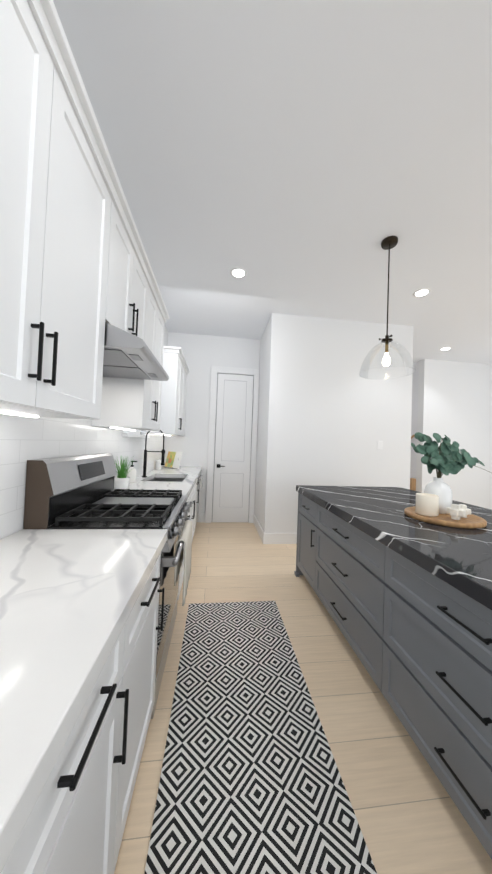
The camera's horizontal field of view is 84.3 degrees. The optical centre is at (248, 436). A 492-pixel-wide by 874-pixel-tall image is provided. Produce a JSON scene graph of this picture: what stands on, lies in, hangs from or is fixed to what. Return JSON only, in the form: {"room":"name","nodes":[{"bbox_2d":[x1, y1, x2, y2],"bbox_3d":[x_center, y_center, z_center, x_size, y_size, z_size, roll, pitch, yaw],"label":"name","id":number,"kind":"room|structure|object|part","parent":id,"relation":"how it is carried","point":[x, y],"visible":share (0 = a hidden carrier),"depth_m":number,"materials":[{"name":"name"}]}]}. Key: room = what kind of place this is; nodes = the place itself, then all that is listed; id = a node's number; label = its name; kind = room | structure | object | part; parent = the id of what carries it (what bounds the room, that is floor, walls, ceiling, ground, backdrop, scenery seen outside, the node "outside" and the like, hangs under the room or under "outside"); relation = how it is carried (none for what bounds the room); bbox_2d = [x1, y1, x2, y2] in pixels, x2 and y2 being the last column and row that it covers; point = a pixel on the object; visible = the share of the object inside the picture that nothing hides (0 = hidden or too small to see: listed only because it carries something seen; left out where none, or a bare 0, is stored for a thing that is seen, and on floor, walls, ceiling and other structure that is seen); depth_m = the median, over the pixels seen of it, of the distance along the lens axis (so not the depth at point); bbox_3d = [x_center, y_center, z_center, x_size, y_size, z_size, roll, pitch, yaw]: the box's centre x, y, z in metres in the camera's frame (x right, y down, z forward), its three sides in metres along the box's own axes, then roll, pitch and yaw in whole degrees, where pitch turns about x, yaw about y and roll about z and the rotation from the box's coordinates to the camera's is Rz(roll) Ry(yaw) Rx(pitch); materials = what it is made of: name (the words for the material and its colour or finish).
{"room":"kitchen","nodes":[
{"label":"kitchen","id":0,"kind":"room"},
{"bbox_2d":[141,324,167,434],"bbox_3d":[-1.389,-0.185,3.909,0.151,3.090,1.300,2,-1,-7],"label":"wall","id":1,"kind":"structure","parent":0,"point":[165,344],"depth_m":4.24,"materials":[{"name":"white paint"}]},
{"bbox_2d":[123,430,140,434],"bbox_3d":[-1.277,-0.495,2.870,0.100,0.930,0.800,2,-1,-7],"label":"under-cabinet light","id":2,"kind":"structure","parent":1,"relation":"in","point":[134,432],"depth_m":2.96,"materials":[{"name":"white plastic"}]},
{"bbox_2d":[122,437,145,477],"bbox_3d":[-1.199,0.206,2.867,0.006,0.465,0.800,2,-1,-7],"label":"wall tiles","id":3,"kind":"structure","parent":1,"relation":"attached to","point":[134,447],"depth_m":2.86,"materials":[{"name":"white tile"}]},
{"bbox_2d":[122,433,149,437],"bbox_3d":[-1.166,-0.011,2.870,0.044,0.030,0.870,2,-1,-7],"label":"window sill","id":4,"kind":"structure","parent":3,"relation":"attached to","point":[132,435],"depth_m":2.66,"materials":[{"name":"white"}]},
{"bbox_2d":[145,431,162,472],"bbox_3d":[-1.307,-0.026,3.840,0.006,0.965,1.150,2,-1,-7],"label":"wall tiles","id":5,"kind":"structure","parent":1,"relation":"attached to","point":[154,442],"depth_m":3.70,"materials":[{"name":"white tile"}]},
{"bbox_2d":[147,346,189,435],"bbox_3d":[-1.103,-0.565,3.876,0.362,1.083,1.142,2,-1,-7],"label":"upper cabinet","id":6,"kind":"object","parent":1,"relation":"attached to","point":[173,400],"visible":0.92,"depth_m":3.36,"materials":[{"name":"white wood"}]},
{"bbox_3d":[-1.098,-1.053,3.897,0.339,0.045,1.119,2,-1,-7],"label":"crown","id":7,"kind":"part","parent":6,"relation":"part of","materials":[{"name":"white wood"}]},
{"bbox_3d":[-1.084,-1.091,3.888,0.362,0.030,1.142,2,-1,-7],"label":"crown","id":8,"kind":"part","parent":6,"relation":"part of","materials":[{"name":"white wood"}]},
{"bbox_2d":[163,332,259,521],"bbox_3d":[-0.624,-0.142,4.580,1.530,3.090,0.150,2,-1,-7],"label":"wall","id":9,"kind":"structure","parent":0,"point":[202,354],"depth_m":4.49,"materials":[{"name":"white paint"}]},
{"bbox_2d":[199,514,204,521],"bbox_3d":[-0.758,1.327,4.454,0.090,0.140,0.015,2,-1,-7],"label":"baseboard","id":10,"kind":"structure","parent":9,"relation":"attached to","point":[202,517],"depth_m":4.45,"materials":[{"name":"white wood"}]},
{"bbox_2d":[205,366,259,522],"bbox_3d":[-0.266,0.129,4.520,0.805,2.572,0.045,2,-1,-7],"label":"door","id":11,"kind":"structure","parent":9,"relation":"attached to","point":[237,427],"depth_m":4.52,"materials":[{"name":"white wood"}]},
{"bbox_3d":[-0.613,0.115,4.478,0.105,2.572,0.045,2,-1,-7],"label":"casing","id":12,"kind":"part","parent":11,"relation":"part of","materials":[{"name":"white wood"}]},
{"bbox_3d":[-0.211,-1.103,4.549,0.614,0.105,0.045,2,-1,-7],"label":"top door jamb casing","id":13,"kind":"part","parent":11,"relation":"part of","materials":[{"name":"white wood"}]},
{"bbox_3d":[0.091,0.143,4.563,0.086,2.572,0.045,2,-1,-7],"label":"casing","id":14,"kind":"part","parent":11,"relation":"part of","materials":[{"name":"white wood"}]},
{"bbox_2d":[219,380,246,506],"bbox_3d":[-0.256,0.111,4.524,0.380,2.110,0.001,2,-1,-7],"label":"groove","id":15,"kind":"object","parent":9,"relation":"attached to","point":[244,438],"visible":1,"depth_m":4.53,"materials":[{"name":"grey wood"}]},
{"bbox_2d":[53,0,491,363],"bbox_3d":[2.367,-1.637,3.121,7.300,0.050,12.700,2,-1,-7],"label":"ceiling","id":16,"kind":"structure","parent":0,"point":[300,157],"depth_m":1.65,"materials":[{"name":"white paint"}]},
{"bbox_2d":[230,267,246,277],"bbox_3d":[-0.106,-1.706,2.833,0.180,0.006,0.180,2,-1,-7],"label":"recessed light","id":17,"kind":"object","parent":16,"relation":"in","point":[237,272],"visible":1,"depth_m":2.82,"materials":[{"name":"white"}]},
{"bbox_2d":[359,236,414,378],"bbox_3d":[1.183,-1.105,2.313,0.428,1.137,0.428,2,-1,-7],"label":"pendant light","id":18,"kind":"object","parent":16,"relation":"hanging from","point":[389,242],"visible":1,"depth_m":2.31,"materials":[{"name":"clear glass"}]},
{"bbox_3d":[1.167,-0.676,2.303,0.424,0.275,0.424,2,-1,-7],"label":"lamp shade","id":19,"kind":"part","parent":18,"relation":"part of","materials":[{"name":"clear glass"}]},
{"bbox_3d":[1.188,-1.256,2.316,0.011,0.795,0.011,2,-1,-7],"label":"rod","id":20,"kind":"part","parent":18,"relation":"part of","materials":[{"name":"brown metal"}]},
{"bbox_2d":[413,288,430,296],"bbox_3d":[1.954,-1.626,3.071,0.180,0.006,0.180,2,-1,-7],"label":"recessed light","id":21,"kind":"object","parent":16,"relation":"in","point":[422,292],"visible":1,"depth_m":3.06,"materials":[{"name":"white plastic"}]},
{"bbox_2d":[439,347,451,350],"bbox_3d":[3.428,-1.534,4.739,0.180,0.006,0.180,2,-1,-7],"label":"recessed light","id":22,"kind":"object","parent":16,"relation":"in","point":[445,348],"visible":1,"depth_m":4.72,"materials":[{"name":"white plastic"}]},
{"bbox_2d":[114,522,491,873],"bbox_3d":[2.252,1.500,3.049,7.300,0.050,12.700,2,-1,-7],"label":"floor","id":23,"kind":"structure","parent":0,"point":[410,817],"depth_m":1.26,"materials":[{"name":"brown wood"}]},
{"bbox_2d":[5,609,132,873],"bbox_3d":[-0.631,0.883,0.485,0.602,0.856,0.480,2,-1,-7],"label":"base cabinet","id":24,"kind":"object","parent":23,"relation":"on","point":[76,822],"depth_m":0.58,"materials":[{"name":"white wood"}]},
{"bbox_2d":[0,529,167,873],"bbox_3d":[-0.572,0.427,0.253,0.627,0.050,1.988,2,-1,-7],"label":"countertop","id":25,"kind":"structure","parent":24,"relation":"on","point":[68,598],"depth_m":0.58,"materials":[{"name":"white stone"}]},
{"bbox_2d":[23,453,191,718],"bbox_3d":[-0.715,0.728,1.636,0.694,1.210,0.796,2,-1,-7],"label":"range","id":26,"kind":"object","parent":23,"relation":"on","point":[73,492],"visible":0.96,"depth_m":1.42,"materials":[{"name":"silver metal"}]},
{"bbox_3d":[-0.760,0.406,1.397,0.090,0.016,0.090,2,-1,-7],"label":"burner","id":27,"kind":"part","parent":26,"relation":"part of","materials":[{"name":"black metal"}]},
{"bbox_2d":[45,493,185,531],"bbox_3d":[-0.695,0.431,1.644,0.536,0.019,0.796,2,-1,-7],"label":"cooktop","id":28,"kind":"object","parent":26,"relation":"in","point":[167,523],"depth_m":1.32,"materials":[{"name":"black metal"}]},
{"bbox_3d":[-0.547,0.414,1.423,0.090,0.016,0.090,2,-1,-7],"label":"burner","id":29,"kind":"part","parent":26,"relation":"part of","materials":[{"name":"black metal"}]},
{"bbox_3d":[-0.503,1.245,1.652,0.030,0.143,0.788,2,-1,-7],"label":"drawer","id":30,"kind":"part","parent":26,"relation":"part of","materials":[{"name":"silver metal"}]},
{"bbox_3d":[-0.393,0.487,1.379,0.029,0.055,0.054,2,-1,-7],"label":"knob","id":31,"kind":"part","parent":26,"relation":"part of","materials":[{"name":"silver metal"}]},
{"bbox_3d":[-0.401,0.616,1.676,0.028,0.028,0.726,2,-1,-7],"label":"handle","id":32,"kind":"part","parent":26,"relation":"part of","materials":[{"name":"silver metal"}]},
{"bbox_2d":[174,519,191,606],"bbox_3d":[-0.414,0.775,1.742,0.068,0.374,0.401,2,-1,-7],"label":"towel","id":33,"kind":"object","parent":26,"relation":"hanging from","point":[185,538],"depth_m":1.65,"materials":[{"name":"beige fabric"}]},
{"bbox_2d":[121,553,164,841],"bbox_3d":[-0.691,0.892,0.975,0.602,0.856,0.508,2,-1,-7],"label":"base cabinet","id":34,"kind":"object","parent":23,"relation":"on","point":[142,662],"depth_m":1.00,"materials":[{"name":"white wood"}]},
{"bbox_2d":[178,495,189,599],"bbox_3d":[-0.844,0.915,2.237,0.601,0.854,0.428,2,-1,-7],"label":"base cabinet","id":35,"kind":"object","parent":23,"relation":"on","point":[181,573],"depth_m":2.27,"materials":[{"name":"white wood"}]},
{"bbox_2d":[114,466,201,501],"bbox_3d":[-0.937,0.589,3.233,0.627,0.264,2.415,2,-1,-7],"label":"countertop","id":36,"kind":"structure","parent":35,"relation":"on","point":[184,479],"depth_m":3.02,"materials":[{"name":"white stone"}]},
{"bbox_2d":[114,455,133,488],"bbox_3d":[-1.061,0.289,2.256,0.270,0.280,0.254,2,-1,-7],"label":"plant","id":37,"kind":"object","parent":36,"relation":"on","point":[121,480],"visible":0.88,"depth_m":2.22,"materials":[{"name":"green plant"}]},
{"bbox_3d":[-1.049,0.381,2.247,0.126,0.097,0.126,2,-1,-7],"label":"pot","id":38,"kind":"part","parent":37,"relation":"part of","materials":[{"name":"white ceramic"}]},
{"bbox_2d":[127,461,137,482],"bbox_3d":[-1.119,0.332,2.612,0.085,0.207,0.080,2,-1,-7],"label":"soap dispenser","id":39,"kind":"object","parent":36,"relation":"on","point":[131,474],"visible":0.94,"depth_m":2.58,"materials":[{"name":"white"}]},
{"bbox_2d":[142,430,164,476],"bbox_3d":[-1.050,0.172,3.015,0.240,0.551,0.078,2,-1,-7],"label":"faucet","id":40,"kind":"object","parent":36,"relation":"on","point":[145,460],"visible":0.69,"depth_m":3.01,"materials":[{"name":"black metal"}]},
{"bbox_3d":[-1.133,0.283,2.977,0.030,0.083,0.025,2,-1,-7],"label":"lever","id":41,"kind":"part","parent":40,"relation":"part of","materials":[{"name":"black metal"}]},
{"bbox_3d":[-1.054,0.162,3.026,0.178,0.012,0.012,2,-1,-7],"label":"arm","id":42,"kind":"part","parent":40,"relation":"part of"},
{"bbox_2d":[155,459,161,469],"bbox_3d":[-1.264,0.382,3.823,0.090,0.152,0.090,2,-1,-7],"label":"canister","id":43,"kind":"object","parent":36,"relation":"on","point":[158,465],"visible":0.98,"depth_m":3.79,"materials":[{"name":"white ceramic"}]},
{"bbox_2d":[165,451,182,468],"bbox_3d":[-1.158,0.345,4.126,0.360,0.244,0.136,1,-2,43],"label":"cookbook","id":44,"kind":"object","parent":36,"relation":"on","point":[173,460],"visible":1,"depth_m":4.12,"materials":[{"name":"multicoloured paper"}]},
{"bbox_2d":[190,479,197,540],"bbox_3d":[-1.015,0.942,3.651,0.601,0.854,0.261,2,-1,-7],"label":"base cabinet","id":45,"kind":"object","parent":23,"relation":"on","point":[193,513],"depth_m":3.41,"materials":[{"name":"white wood"}]},
{"bbox_2d":[198,475,201,502],"bbox_3d":[-1.070,0.950,4.102,0.601,0.854,0.647,2,-1,-7],"label":"base cabinet","id":46,"kind":"object","parent":23,"relation":"on","point":[199,478],"depth_m":4.04,"materials":[{"name":"white wood"}]},
{"bbox_2d":[144,601,376,873],"bbox_3d":[0.070,1.335,0.587,0.710,0.008,3.330,2,-1,-7],"label":"rug","id":47,"kind":"object","parent":23,"relation":"on","point":[251,782],"visible":1,"depth_m":1.10,"materials":[{"name":"fabric"}]},
{"bbox_2d":[294,492,491,858],"bbox_3d":[1.279,0.967,0.876,1.150,0.844,4.000,2,-1,-7],"label":"kitchen island","id":48,"kind":"object","parent":23,"relation":"on","point":[418,638],"visible":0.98,"depth_m":1.13,"materials":[{"name":"grey wood"}]},
{"bbox_2d":[296,485,491,609],"bbox_3d":[1.308,0.515,0.895,1.165,0.060,4.015,2,-1,-7],"label":"island countertop","id":49,"kind":"structure","parent":48,"relation":"on","point":[459,559],"depth_m":1.37,"materials":[{"name":"black stone"}]},
{"bbox_2d":[404,506,486,528],"bbox_3d":[1.180,0.483,1.653,0.404,0.030,0.404,2,-1,-7],"label":"tray","id":50,"kind":"object","parent":49,"relation":"on","point":[471,521],"visible":0.73,"depth_m":1.54,"materials":[{"name":"brown wood"}]},
{"bbox_2d":[415,493,438,516],"bbox_3d":[1.095,0.414,1.670,0.120,0.120,0.120,2,-1,-7],"label":"candle","id":51,"kind":"object","parent":50,"relation":"on","point":[427,504],"visible":1,"depth_m":1.62,"materials":[{"name":"beige wax"}]},
{"bbox_2d":[424,477,451,513],"bbox_3d":[1.218,0.371,1.751,0.150,0.218,0.150,2,-1,-7],"label":"vase","id":52,"kind":"object","parent":50,"relation":"on","point":[440,488],"visible":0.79,"depth_m":1.69,"materials":[{"name":"white ceramic"}]},
{"bbox_2d":[411,432,490,477],"bbox_3d":[1.334,0.147,1.757,0.586,0.349,0.193,2,-1,-7],"label":"eucalyptus","id":53,"kind":"object","parent":52,"relation":"in","point":[446,457],"visible":0.98,"depth_m":1.73,"materials":[{"name":"green plant"}]},
{"bbox_2d":[446,504,465,519],"bbox_3d":[1.197,0.433,1.571,0.089,0.085,0.089,2,-1,-7],"label":"knot","id":54,"kind":"object","parent":50,"relation":"on","point":[455,511],"visible":1,"depth_m":1.55,"materials":[{"name":"white"}]},
{"bbox_2d":[459,504,470,517],"bbox_3d":[1.280,0.442,1.626,0.078,0.075,0.078,2,-1,-7],"label":"knot","id":55,"kind":"object","parent":50,"relation":"on","point":[464,507],"visible":0.5,"depth_m":1.61,"materials":[{"name":"white ceramic"}]},
{"bbox_2d":[254,313,413,532],"bbox_3d":[1.148,-0.069,4.929,2.074,3.090,2.360,2,-1,-7],"label":"wall","id":56,"kind":"structure","parent":0,"point":[328,415],"depth_m":3.76,"materials":[{"name":"white paint"}]},
{"bbox_2d":[253,515,263,542],"bbox_3d":[0.144,1.351,4.058,0.015,0.140,0.923,2,-1,-7],"label":"baseboard return","id":57,"kind":"object","parent":56,"relation":"attached to","point":[259,529],"visible":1,"depth_m":3.99,"materials":[{"name":"white"}]},
{"bbox_2d":[263,533,296,543],"bbox_3d":[1.236,1.383,3.717,2.104,0.140,0.015,2,-1,-7],"label":"baseboard","id":58,"kind":"structure","parent":56,"relation":"attached to","point":[279,538],"depth_m":3.61,"materials":[{"name":"white"}]},
{"bbox_2d":[377,441,382,449],"bbox_3d":[1.841,0.116,3.818,0.080,0.120,0.006,2,-1,-7],"label":"switch plate","id":59,"kind":"object","parent":56,"relation":"attached to","point":[379,445],"visible":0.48,"depth_m":3.80,"materials":[{"name":"white plastic"}]},
{"bbox_2d":[410,362,418,478],"bbox_3d":[3.189,0.064,7.496,0.150,3.090,4.150,2,-1,-7],"label":"wall","id":60,"kind":"structure","parent":0,"point":[414,427],"depth_m":5.52,"materials":[{"name":"white paint"}]},
{"bbox_2d":[410,435,415,490],"bbox_3d":[3.247,0.764,5.785,0.090,1.618,0.756,2,-1,-7],"label":"stair handrail","id":61,"kind":"object","parent":60,"relation":"attached to","point":[412,483],"visible":0.27,"depth_m":5.41,"materials":[{"name":"brown wood"}]},
{"bbox_2d":[416,359,491,509],"bbox_3d":[4.524,0.067,5.492,2.320,3.090,0.150,2,-1,-7],"label":"wall","id":62,"kind":"structure","parent":0,"point":[454,401],"depth_m":5.39,"materials":[{"name":"white paint"}]},
{"bbox_3d":[-0.844,-0.268,-0.588,0.151,3.090,6.160,2,-1,-7],"label":"wall","id":63,"kind":"structure","parent":0,"visible":0},
{"bbox_2d":[0,0,115,419],"bbox_3d":[-0.743,-0.611,0.757,0.327,1.045,0.876,2,-1,-7],"label":"upper cabinet","id":64,"kind":"object","parent":63,"relation":"attached to","point":[60,187],"depth_m":0.79,"materials":[{"name":"white wood"}]},
{"bbox_2d":[0,414,123,538],"bbox_3d":[-0.772,-0.108,-0.582,0.006,0.965,6.160,2,-1,-7],"label":"wall tiles","id":65,"kind":"structure","parent":63,"relation":"attached to","point":[23,440],"depth_m":1.24,"materials":[{"name":"white tile"}]},
{"bbox_2d":[105,199,147,342],"bbox_3d":[-0.814,-0.799,1.534,0.357,0.550,0.674,2,-1,-7],"label":"upper cabinet","id":66,"kind":"object","parent":63,"relation":"attached to","point":[127,297],"visible":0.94,"depth_m":1.44,"materials":[{"name":"white wood"}]},
{"bbox_2d":[92,285,164,430],"bbox_3d":[-0.900,-0.559,2.163,0.357,1.008,0.600,2,-1,-7],"label":"upper cabinet","id":67,"kind":"object","parent":63,"relation":"attached to","point":[131,404],"visible":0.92,"depth_m":1.88,"materials":[{"name":"white wood"}]},
{"bbox_2d":[103,322,168,380],"bbox_3d":[-0.764,-0.356,1.536,0.494,0.328,0.663,2,-1,-7],"label":"range hood","id":68,"kind":"object","parent":63,"relation":"attached to","point":[127,355],"visible":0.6,"depth_m":1.40,"materials":[{"name":"silver metal"}]},
{"bbox_2d":[128,354,142,360],"bbox_3d":[-0.569,-0.400,1.373,0.045,0.002,0.090,2,-1,-7],"label":"lamp","id":69,"kind":"object","parent":68,"relation":"attached to","point":[133,357],"depth_m":1.37,"materials":[{"name":"silver metal"}]},
{"bbox_2d":[147,373,157,377],"bbox_3d":[-0.614,-0.393,1.743,0.045,0.002,0.090,2,-1,-7],"label":"lamp","id":70,"kind":"object","parent":68,"relation":"attached to","point":[152,375],"depth_m":1.74,"materials":[{"name":"silver metal"}]}
]}

